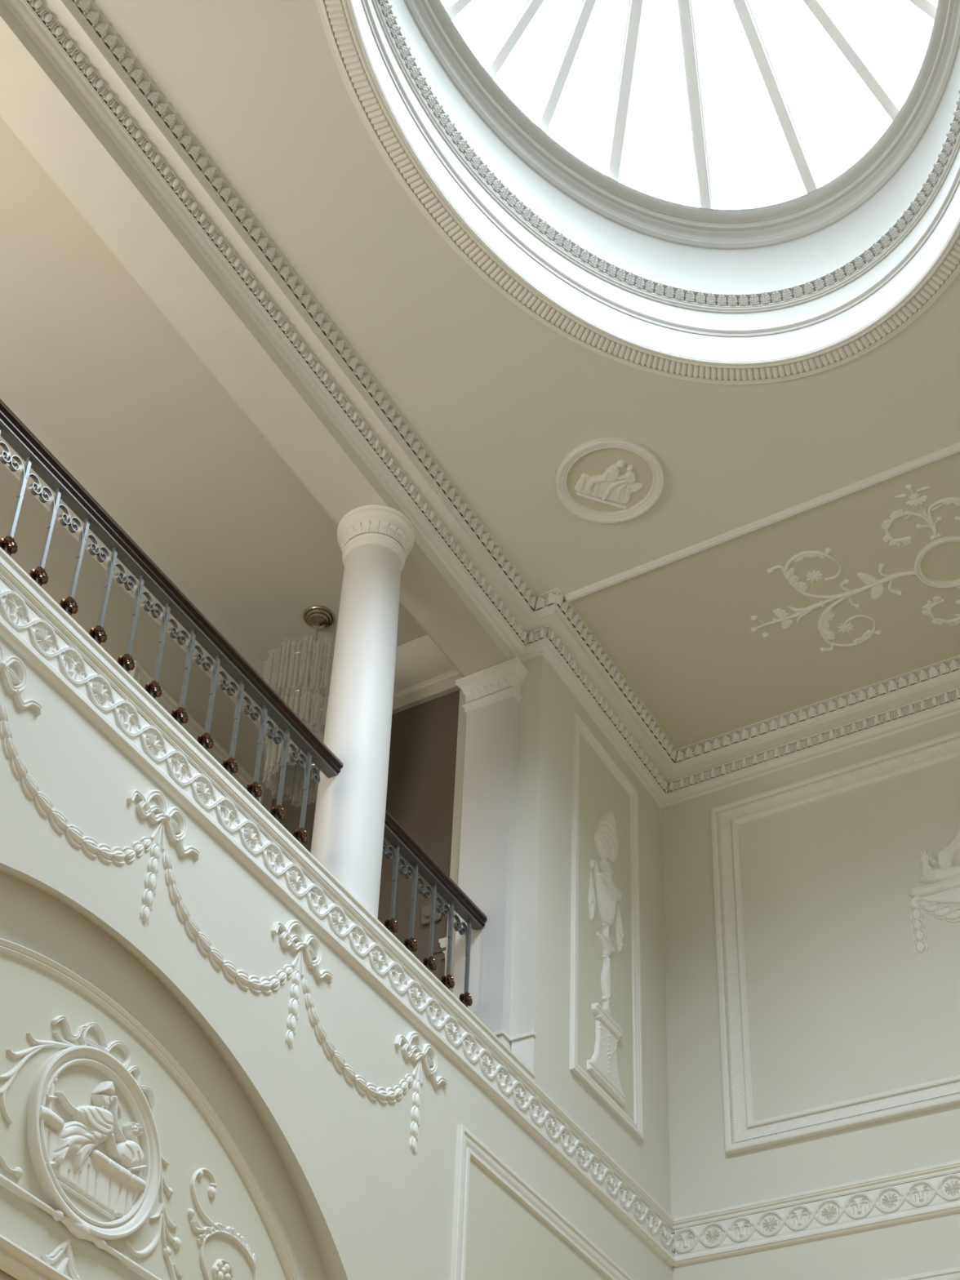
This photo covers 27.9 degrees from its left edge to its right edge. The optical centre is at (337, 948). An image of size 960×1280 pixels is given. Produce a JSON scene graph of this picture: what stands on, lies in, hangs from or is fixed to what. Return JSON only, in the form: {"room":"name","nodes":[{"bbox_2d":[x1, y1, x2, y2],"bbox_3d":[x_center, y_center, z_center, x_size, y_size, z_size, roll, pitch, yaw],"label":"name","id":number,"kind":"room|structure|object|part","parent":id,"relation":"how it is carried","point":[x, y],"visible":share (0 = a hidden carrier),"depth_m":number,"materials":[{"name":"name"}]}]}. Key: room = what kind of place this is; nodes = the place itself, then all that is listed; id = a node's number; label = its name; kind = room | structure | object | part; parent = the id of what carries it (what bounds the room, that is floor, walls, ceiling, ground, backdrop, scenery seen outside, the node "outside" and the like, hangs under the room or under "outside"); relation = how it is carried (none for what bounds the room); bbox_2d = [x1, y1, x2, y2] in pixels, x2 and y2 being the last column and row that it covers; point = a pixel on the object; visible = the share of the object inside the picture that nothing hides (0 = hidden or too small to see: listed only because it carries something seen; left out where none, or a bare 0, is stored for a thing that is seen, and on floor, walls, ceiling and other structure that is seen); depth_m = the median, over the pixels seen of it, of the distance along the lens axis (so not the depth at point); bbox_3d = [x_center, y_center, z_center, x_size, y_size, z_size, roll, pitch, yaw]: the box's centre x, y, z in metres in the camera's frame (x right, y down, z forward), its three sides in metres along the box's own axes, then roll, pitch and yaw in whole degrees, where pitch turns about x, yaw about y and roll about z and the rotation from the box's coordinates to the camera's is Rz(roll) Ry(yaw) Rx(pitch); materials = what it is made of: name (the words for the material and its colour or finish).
{"room":"historic interior","nodes":[
{"label":"historic interior","id":0,"kind":"room"},
{"bbox_2d":[0,461,277,813],"bbox_3d":[-2.225,-1.650,9.967,0.152,3.344,9.705,-17,-40,29],"label":"wall","id":1,"kind":"structure","parent":0,"point":[30,531],"depth_m":11.54,"materials":[{"name":"paint"}]},
{"bbox_2d":[129,660,263,804],"bbox_3d":[-0.956,-0.293,11.257,0.029,2.652,1.360,-17,-40,29],"label":"door","id":2,"kind":"structure","parent":1,"relation":"in","point":[139,673],"depth_m":11.92,"materials":[{"name":"paint"}]},
{"bbox_2d":[0,379,461,743],"bbox_3d":[-1.440,-3.203,10.406,1.535,0.184,6.179,-17,-40,29],"label":"trim","id":3,"kind":"structure","parent":1,"relation":"attached to","point":[420,664],"depth_m":12.06,"materials":[{"name":"beige paint"}]},
{"bbox_2d":[0,116,426,688],"bbox_3d":[-1.397,-3.241,10.571,1.771,0.076,9.781,-17,-40,29],"label":"ceiling","id":4,"kind":"structure","parent":0,"point":[84,348],"depth_m":10.89,"materials":[{"name":"paint"}]},
{"bbox_2d":[268,604,334,765],"bbox_3d":[-0.170,-1.518,11.637,0.623,1.353,0.618,-3,-36,12],"label":"chandelier","id":5,"kind":"object","parent":4,"relation":"hanging from","point":[317,616],"visible":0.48,"depth_m":11.71,"materials":[{"name":"clear glass"}]},
{"bbox_3d":[-0.271,-1.547,11.730,0.033,0.076,0.033,-17,-40,29],"label":"bulb","id":6,"kind":"part","parent":5,"relation":"part of","materials":[{"name":"glass"}]},
{"bbox_3d":[-0.254,-1.627,11.612,0.033,0.076,0.033,-17,-40,29],"label":"bulb","id":7,"kind":"part","parent":5,"relation":"part of","materials":[{"name":"glass"}]},
{"bbox_3d":[-0.182,-1.388,11.547,0.526,0.760,0.526,-17,-40,29],"label":"frame","id":8,"kind":"part","parent":5,"relation":"part of","materials":[{"name":"clear glass"}]},
{"bbox_3d":[-0.196,-1.417,11.439,0.033,0.076,0.033,-17,-40,29],"label":"bulb","id":9,"kind":"part","parent":5,"relation":"part of","materials":[{"name":"glass"}]},
{"bbox_3d":[-0.141,-1.505,11.773,0.033,0.076,0.033,-17,-40,29],"label":"bulb","id":10,"kind":"part","parent":5,"relation":"part of","materials":[{"name":"clear glass"}]},
{"bbox_3d":[-0.140,-1.852,11.868,0.018,0.454,0.018,10,-35,-7],"label":"chain","id":11,"kind":"part","parent":5,"relation":"part of","materials":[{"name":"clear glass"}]},
{"bbox_3d":[-0.115,-1.634,11.583,0.033,0.076,0.033,-17,-40,29],"label":"bulb","id":12,"kind":"part","parent":5,"relation":"part of","materials":[{"name":"glass"}]},
{"bbox_3d":[-0.080,-1.356,11.512,0.033,0.076,0.033,-17,-40,29],"label":"bulb","id":13,"kind":"part","parent":5,"relation":"part of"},
{"bbox_2d":[0,0,515,677],"bbox_3d":[-0.684,-3.431,9.954,0.338,0.509,6.194,-17,-40,29],"label":"beam","id":14,"kind":"structure","parent":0,"point":[37,104],"depth_m":9.81,"materials":[{"name":"beige paint"}]},
{"bbox_2d":[0,635,672,1279],"bbox_3d":[-0.849,0.531,7.060,0.160,10.012,9.553,-17,-40,29],"label":"wall","id":15,"kind":"structure","parent":0,"point":[346,1193],"depth_m":8.17,"materials":[{"name":"paint"}]},
{"bbox_2d":[0,642,42,716],"bbox_3d":[-1.229,-1.011,7.028,0.033,0.245,0.453,-17,-40,29],"label":"ribbon bow","id":16,"kind":"object","parent":15,"relation":"attached to","point":[6,673],"visible":1,"depth_m":7.09,"materials":[{"name":"white paint"}]},
{"bbox_2d":[0,1234,73,1279],"bbox_3d":[-0.927,1.181,6.579,0.068,0.091,3.762,-17,-40,29],"label":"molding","id":17,"kind":"structure","parent":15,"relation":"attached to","point":[15,1261],"depth_m":6.41,"materials":[{"name":"white paint"}]},
{"bbox_2d":[0,1031,75,1177],"bbox_3d":[-1.044,0.538,6.774,0.020,0.643,0.491,-17,-40,29],"label":"laurel spray","id":18,"kind":"object","parent":15,"relation":"attached to","point":[26,1054],"visible":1,"depth_m":6.71,"materials":[{"name":"white paint"}]},
{"bbox_2d":[0,702,151,865],"bbox_3d":[-0.989,-0.536,7.202,0.024,0.315,0.922,-17,-40,29],"label":"garland","id":19,"kind":"object","parent":15,"relation":"attached to","point":[44,805],"visible":1,"depth_m":7.08},
{"bbox_2d":[0,1173,160,1279],"bbox_3d":[-0.931,0.964,6.721,0.058,0.056,3.116,-17,-40,29],"label":"rod","id":20,"kind":"object","parent":15,"relation":"attached to","point":[81,1231],"visible":1,"depth_m":6.72,"materials":[{"name":"white paint"}]},
{"bbox_3d":[-1.380,0.543,6.172,0.023,0.023,1.467,-17,-40,29],"label":"rod","id":21,"kind":"part","parent":20,"relation":"part of","materials":[{"name":"white paint"}]},
{"bbox_3d":[-0.463,1.407,7.299,0.023,0.023,1.383,-17,-40,29],"label":"rod","id":22,"kind":"part","parent":20,"relation":"part of","materials":[{"name":"white paint"}]},
{"bbox_2d":[26,1045,161,1240],"bbox_3d":[-0.866,0.698,6.954,0.059,0.711,0.711,-17,-40,29],"label":"medallion","id":23,"kind":"object","parent":15,"relation":"attached to","point":[92,1135],"visible":1,"depth_m":6.94,"materials":[{"name":"white paint"}]},
{"bbox_2d":[51,1015,155,1106],"bbox_3d":[-0.858,0.383,7.170,0.028,0.157,0.609,-17,-40,29],"label":"ribbon bow","id":24,"kind":"object","parent":15,"relation":"attached to","point":[80,1033],"visible":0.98,"depth_m":7.15,"materials":[{"name":"white paint"}]},
{"bbox_2d":[0,951,287,1279],"bbox_3d":[-0.942,0.984,6.728,0.001,1.862,3.724,-17,-40,29],"label":"field","id":25,"kind":"object","parent":15,"relation":"attached to","point":[31,997],"visible":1,"depth_m":7.13,"materials":[{"name":"paint"}]},
{"bbox_2d":[40,1238,80,1279],"bbox_3d":[-0.952,1.086,6.647,0.016,0.196,0.214,-17,-40,29],"label":"ornament","id":26,"kind":"object","parent":25,"relation":"attached to","point":[56,1254],"visible":0.92,"depth_m":6.66,"materials":[{"name":"white paint"}]},
{"bbox_2d":[0,937,297,1279],"bbox_3d":[-0.931,0.970,6.730,0.029,1.889,3.777,-17,-40,29],"label":"trim","id":27,"kind":"structure","parent":15,"relation":"attached to","point":[7,947],"depth_m":7.49,"materials":[{"name":"white paint"}]},
{"bbox_2d":[139,844,160,924],"bbox_3d":[-0.724,-0.255,7.512,0.022,0.378,0.077,-17,-40,29],"label":"hanging garland drop","id":28,"kind":"object","parent":15,"relation":"attached to","point":[150,880],"visible":1,"depth_m":7.50,"materials":[{"name":"white paint"}]},
{"bbox_2d":[123,1131,183,1279],"bbox_3d":[-0.694,0.884,7.196,0.020,0.646,0.499,-17,-40,29],"label":"laurel spray","id":29,"kind":"object","parent":15,"relation":"attached to","point":[162,1214],"visible":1,"depth_m":7.18,"materials":[{"name":"white paint"}]},
{"bbox_2d":[126,789,199,862],"bbox_3d":[-0.689,-0.502,7.693,0.033,0.245,0.453,-17,-40,29],"label":"ribbon bow","id":30,"kind":"object","parent":15,"relation":"attached to","point":[163,815],"visible":1,"depth_m":7.70,"materials":[{"name":"white paint"}]},
{"bbox_3d":[-0.710,-0.465,7.658,0.011,0.142,0.091,-17,-40,29],"label":"tie cord","id":31,"kind":"part","parent":30,"relation":"part of","materials":[{"name":"white paint"}]},
{"bbox_2d":[187,1168,257,1279],"bbox_3d":[-0.443,1.126,7.502,0.020,0.447,0.478,-17,-40,29],"label":"scroll ornament","id":32,"kind":"object","parent":15,"relation":"attached to","point":[216,1228],"visible":1,"depth_m":7.44,"materials":[{"name":"white paint"}]},
{"bbox_2d":[162,852,293,994],"bbox_3d":[-0.448,-0.027,7.866,0.024,0.315,0.922,-17,-40,29],"label":"garland","id":33,"kind":"object","parent":15,"relation":"attached to","point":[203,943],"visible":1,"depth_m":7.74},
{"bbox_2d":[0,546,536,1081],"bbox_3d":[-0.681,-0.881,7.984,0.108,0.043,6.148,-17,-40,29],"label":"trim","id":34,"kind":"structure","parent":15,"relation":"attached to","point":[4,556],"depth_m":8.27,"materials":[{"name":"white paint"}]},
{"bbox_2d":[284,971,300,1047],"bbox_3d":[-0.182,0.256,8.178,0.022,0.378,0.077,-17,-40,29],"label":"hanging garland drop","id":35,"kind":"object","parent":15,"relation":"attached to","point":[293,1006],"visible":1,"depth_m":8.16,"materials":[{"name":"white paint"}]},
{"bbox_2d":[271,920,333,984],"bbox_3d":[-0.148,0.009,8.358,0.033,0.245,0.453,-17,-40,29],"label":"ribbon bow","id":36,"kind":"object","parent":15,"relation":"attached to","point":[286,940],"visible":1,"depth_m":8.36,"materials":[{"name":"white paint"}]},
{"bbox_3d":[-0.169,0.046,8.324,0.011,0.142,0.091,-17,-40,29],"label":"tie cord","id":37,"kind":"part","parent":36,"relation":"part of","materials":[{"name":"white paint"}]},
{"bbox_2d":[0,557,675,1266],"bbox_3d":[-0.658,-0.746,7.877,0.030,0.297,9.544,-17,-40,29],"label":"frieze","id":38,"kind":"object","parent":15,"relation":"attached to","point":[28,623],"visible":1,"depth_m":8.47,"materials":[{"name":"white paint"}]},
{"bbox_2d":[302,978,413,1103],"bbox_3d":[0.093,0.484,8.532,0.024,0.315,0.922,-17,-40,29],"label":"garland","id":39,"kind":"object","parent":15,"relation":"attached to","point":[328,1046],"visible":1,"depth_m":8.41},
{"bbox_2d":[408,1080,420,1152],"bbox_3d":[0.363,0.770,8.848,0.022,0.378,0.077,-17,-40,29],"label":"hanging garland drop","id":40,"kind":"object","parent":15,"relation":"attached to","point":[415,1113],"visible":1,"depth_m":8.83,"materials":[{"name":"white paint"}]},
{"bbox_2d":[394,1031,448,1089],"bbox_3d":[0.398,0.523,9.029,0.033,0.245,0.453,-17,-40,29],"label":"ribbon bow","id":41,"kind":"object","parent":15,"relation":"attached to","point":[420,1056],"visible":1,"depth_m":9.03,"materials":[{"name":"white paint"}]},
{"bbox_3d":[0.376,0.560,8.994,0.011,0.142,0.091,-17,-40,29],"label":"tie cord","id":42,"kind":"part","parent":41,"relation":"part of","materials":[{"name":"white paint"}]},
{"bbox_2d":[465,1157,608,1279],"bbox_3d":[1.010,2.721,8.947,0.001,3.108,1.900,-17,-40,29],"label":"panel field","id":43,"kind":"structure","parent":15,"relation":"attached to","point":[506,1240],"depth_m":9.35,"materials":[{"name":"paint"}]},
{"bbox_2d":[450,1124,634,1279],"bbox_3d":[1.020,2.712,8.943,0.029,3.272,2.071,-17,-40,29],"label":"trim","id":44,"kind":"structure","parent":15,"relation":"attached to","point":[468,1145],"depth_m":9.40,"materials":[{"name":"white paint"}]},
{"bbox_2d":[577,732,634,1121],"bbox_3d":[1.595,-0.172,11.499,0.001,2.478,0.760,-17,-40,29],"label":"panel field","id":45,"kind":"object","parent":15,"relation":"attached to","point":[601,792],"visible":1,"depth_m":11.48,"materials":[{"name":"paint"}]},
{"bbox_2d":[586,811,625,1106],"bbox_3d":[1.600,-0.050,11.402,0.044,2.042,0.462,-17,-40,29],"label":"relief","id":46,"kind":"object","parent":15,"relation":"attached to","point":[602,1065],"visible":1,"depth_m":11.33,"materials":[{"name":"white paint"}]},
{"bbox_2d":[569,713,643,1140],"bbox_3d":[1.607,-0.178,11.498,0.029,2.576,0.870,-17,-40,29],"label":"trim","id":47,"kind":"structure","parent":15,"relation":"attached to","point":[636,1127],"depth_m":11.42,"materials":[{"name":"white paint"}]},
{"bbox_2d":[271,675,466,993],"bbox_3d":[0.338,-0.347,11.642,1.847,3.496,0.319,-17,-40,29],"label":"wall","id":48,"kind":"structure","parent":0,"point":[421,775],"depth_m":11.84,"materials":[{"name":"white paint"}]},
{"bbox_2d":[420,902,442,926],"bbox_3d":[0.539,-0.206,11.154,0.137,0.137,0.045,-17,-40,29],"label":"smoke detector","id":49,"kind":"object","parent":48,"relation":"attached to","point":[425,912],"visible":0.65,"depth_m":11.14,"materials":[{"name":"plastic"}]},
{"bbox_2d":[431,946,445,982],"bbox_3d":[0.805,0.051,10.755,0.684,1.786,0.029,-17,-40,29],"label":"door","id":50,"kind":"structure","parent":48,"relation":"in","point":[438,955],"depth_m":10.91,"materials":[{"name":"paint"}]},
{"bbox_2d":[438,937,446,959],"bbox_3d":[0.615,0.026,10.964,0.061,0.167,0.068,-17,-40,29],"label":"wall bracket","id":51,"kind":"object","parent":48,"relation":"attached to","point":[442,942],"visible":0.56,"depth_m":10.97,"materials":[{"name":"white"}]},
{"bbox_2d":[510,1030,536,1072],"bbox_3d":[0.976,0.576,10.156,0.139,0.284,0.026,-17,-40,29],"label":"baseboard","id":52,"kind":"structure","parent":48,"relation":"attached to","point":[522,1046],"depth_m":10.19,"materials":[{"name":"white paint"}]},
{"bbox_2d":[91,0,959,595],"bbox_3d":[1.460,-4.166,8.786,4.910,0.001,9.705,-17,-40,29],"label":"ceiling","id":53,"kind":"structure","parent":0,"point":[498,397],"depth_m":10.29,"materials":[{"name":"paint"}]},
{"bbox_2d":[0,0,959,808],"bbox_3d":[1.450,-4.059,8.711,4.761,0.266,9.556,-17,-40,29],"label":"trim","id":54,"kind":"structure","parent":53,"relation":"attached to","point":[78,29],"depth_m":10.75,"materials":[{"name":"white paint"}]},
{"bbox_2d":[555,437,663,523],"bbox_3d":[1.545,-2.654,10.931,0.608,0.036,0.608,-17,-40,29],"label":"roundel","id":55,"kind":"object","parent":53,"relation":"attached to","point":[603,480],"visible":1,"depth_m":10.93,"materials":[{"name":"white paint"}]},
{"bbox_2d":[564,441,959,601],"bbox_3d":[3.129,-2.660,10.716,4.150,0.030,0.057,-17,-40,29],"label":"trim","id":56,"kind":"structure","parent":53,"relation":"attached to","point":[954,448],"depth_m":11.07,"materials":[{"name":"white paint"}]},
{"bbox_2d":[569,451,959,748],"bbox_3d":[3.568,-2.257,11.261,4.226,0.001,1.634,-17,-40,29],"label":"panel field","id":57,"kind":"object","parent":53,"relation":"attached to","point":[678,632],"visible":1,"depth_m":11.72,"materials":[{"name":"paint"}]},
{"bbox_2d":[750,484,959,651],"bbox_3d":[3.576,-2.257,11.243,2.462,0.027,1.350,-17,-40,29],"label":"arabesque","id":58,"kind":"object","parent":53,"relation":"attached to","point":[877,588],"visible":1,"depth_m":11.42,"materials":[{"name":"white paint"}]},
{"bbox_3d":[2.937,-2.087,11.582,0.867,0.018,0.816,10,-35,-7],"label":"scroll arm","id":59,"kind":"part","parent":58,"relation":"part of"},
{"bbox_2d":[351,0,959,361],"bbox_3d":[1.565,-4.635,9.059,2.640,1.155,3.917,-17,-40,29],"label":"skylight well","id":60,"kind":"structure","parent":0,"point":[814,255],"depth_m":10.19,"materials":[{"name":"white paint"}]},
{"bbox_2d":[315,0,959,384],"bbox_3d":[1.523,-4.174,8.741,3.025,0.059,4.284,-17,-40,29],"label":"trim","id":61,"kind":"structure","parent":60,"relation":"attached to","point":[348,6],"depth_m":9.80,"materials":[{"name":"white paint"}]},
{"bbox_2d":[360,0,959,337],"bbox_3d":[1.539,-4.350,8.862,2.645,0.057,3.922,-17,-40,29],"label":"trim","id":62,"kind":"structure","parent":60,"relation":"attached to","point":[455,175],"depth_m":9.95,"materials":[{"name":"white paint"}]},
{"bbox_2d":[371,0,959,313],"bbox_3d":[1.556,-4.537,8.991,2.645,0.110,3.922,-17,-40,29],"label":"trim","id":63,"kind":"structure","parent":60,"relation":"attached to","point":[628,287],"depth_m":10.09,"materials":[{"name":"white paint"}]},
{"bbox_2d":[404,0,959,249],"bbox_3d":[1.604,-5.052,9.348,2.846,0.243,4.106,-17,-40,29],"label":"trim","id":64,"kind":"structure","parent":60,"relation":"attached to","point":[811,212],"depth_m":10.44,"materials":[{"name":"white paint"}]},
{"bbox_2d":[442,0,937,208],"bbox_3d":[1.652,-5.570,9.707,2.853,1.047,4.130,-17,-40,29],"label":"bars","id":65,"kind":"object","parent":64,"relation":"on","point":[822,11],"visible":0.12,"depth_m":10.42,"materials":[{"name":"paint"}]},
{"bbox_2d":[661,714,959,1279],"bbox_3d":[3.633,2.397,9.291,5.138,10.164,0.190,-17,-40,29],"label":"wall","id":66,"kind":"structure","parent":0,"point":[842,1006],"depth_m":11.42,"materials":[{"name":"paint"}]},
{"bbox_2d":[671,1160,959,1266],"bbox_3d":[3.847,1.103,9.947,4.596,0.297,0.030,-17,-40,29],"label":"frieze","id":67,"kind":"object","parent":66,"relation":"attached to","point":[931,1191],"visible":1,"depth_m":10.63,"materials":[{"name":"white paint"}]},
{"bbox_2d":[710,730,959,1155],"bbox_3d":[3.974,-0.357,10.954,3.882,2.561,0.043,-17,-40,29],"label":"trim","id":68,"kind":"structure","parent":66,"relation":"attached to","point":[742,1133],"depth_m":11.76,"materials":[{"name":"white paint"}]},
{"bbox_2d":[888,1266,959,1279],"bbox_3d":[3.684,2.829,8.756,3.891,3.272,0.029,-17,-40,29],"label":"trim","id":69,"kind":"structure","parent":66,"relation":"attached to","point":[953,1273],"depth_m":10.05,"materials":[{"name":"white paint"}]},
{"bbox_2d":[909,827,959,954],"bbox_3d":[3.556,-0.380,11.300,0.453,0.857,0.060,-17,-40,29],"label":"relief","id":70,"kind":"object","parent":66,"relation":"attached to","point":[944,887],"visible":1,"depth_m":11.31,"materials":[{"name":"white paint"}]},
{"bbox_3d":[-1.549,-0.475,8.515,2.189,0.251,9.705,-17,-40,29],"label":"floor","id":71,"kind":"structure","parent":0,"visible":0},
{"bbox_2d":[0,399,342,844],"bbox_3d":[-0.884,-1.274,8.456,0.103,1.094,3.063,-17,-40,29],"label":"balustrade","id":72,"kind":"object","parent":71,"relation":"on","point":[36,455],"visible":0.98,"depth_m":8.67,"materials":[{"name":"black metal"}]},
{"bbox_2d":[310,504,414,919],"bbox_3d":[0.106,-1.157,10.108,0.471,2.926,0.471,-17,-40,29],"label":"column","id":73,"kind":"structure","parent":71,"relation":"on","point":[375,541],"depth_m":10.03,"materials":[{"name":"paint"}]},
{"bbox_2d":[377,808,487,1008],"bbox_3d":[0.435,-0.030,10.077,0.103,1.094,1.163,-17,-40,29],"label":"balustrade","id":74,"kind":"object","parent":71,"relation":"on","point":[403,843],"visible":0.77,"depth_m":10.27,"materials":[{"name":"black metal"}]},
{"bbox_3d":[0.474,-0.444,10.366,0.103,0.082,1.159,-17,-40,29],"label":"handrail","id":75,"kind":"part","parent":74,"relation":"part of","materials":[{"name":"brown wood"}]},
{"bbox_2d":[453,657,528,1050],"bbox_3d":[0.837,-0.473,10.997,0.440,2.926,0.159,-17,-40,29],"label":"pilaster","id":76,"kind":"object","parent":71,"relation":"on","point":[493,696],"visible":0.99,"depth_m":11.10,"materials":[{"name":"paint"}]}
]}

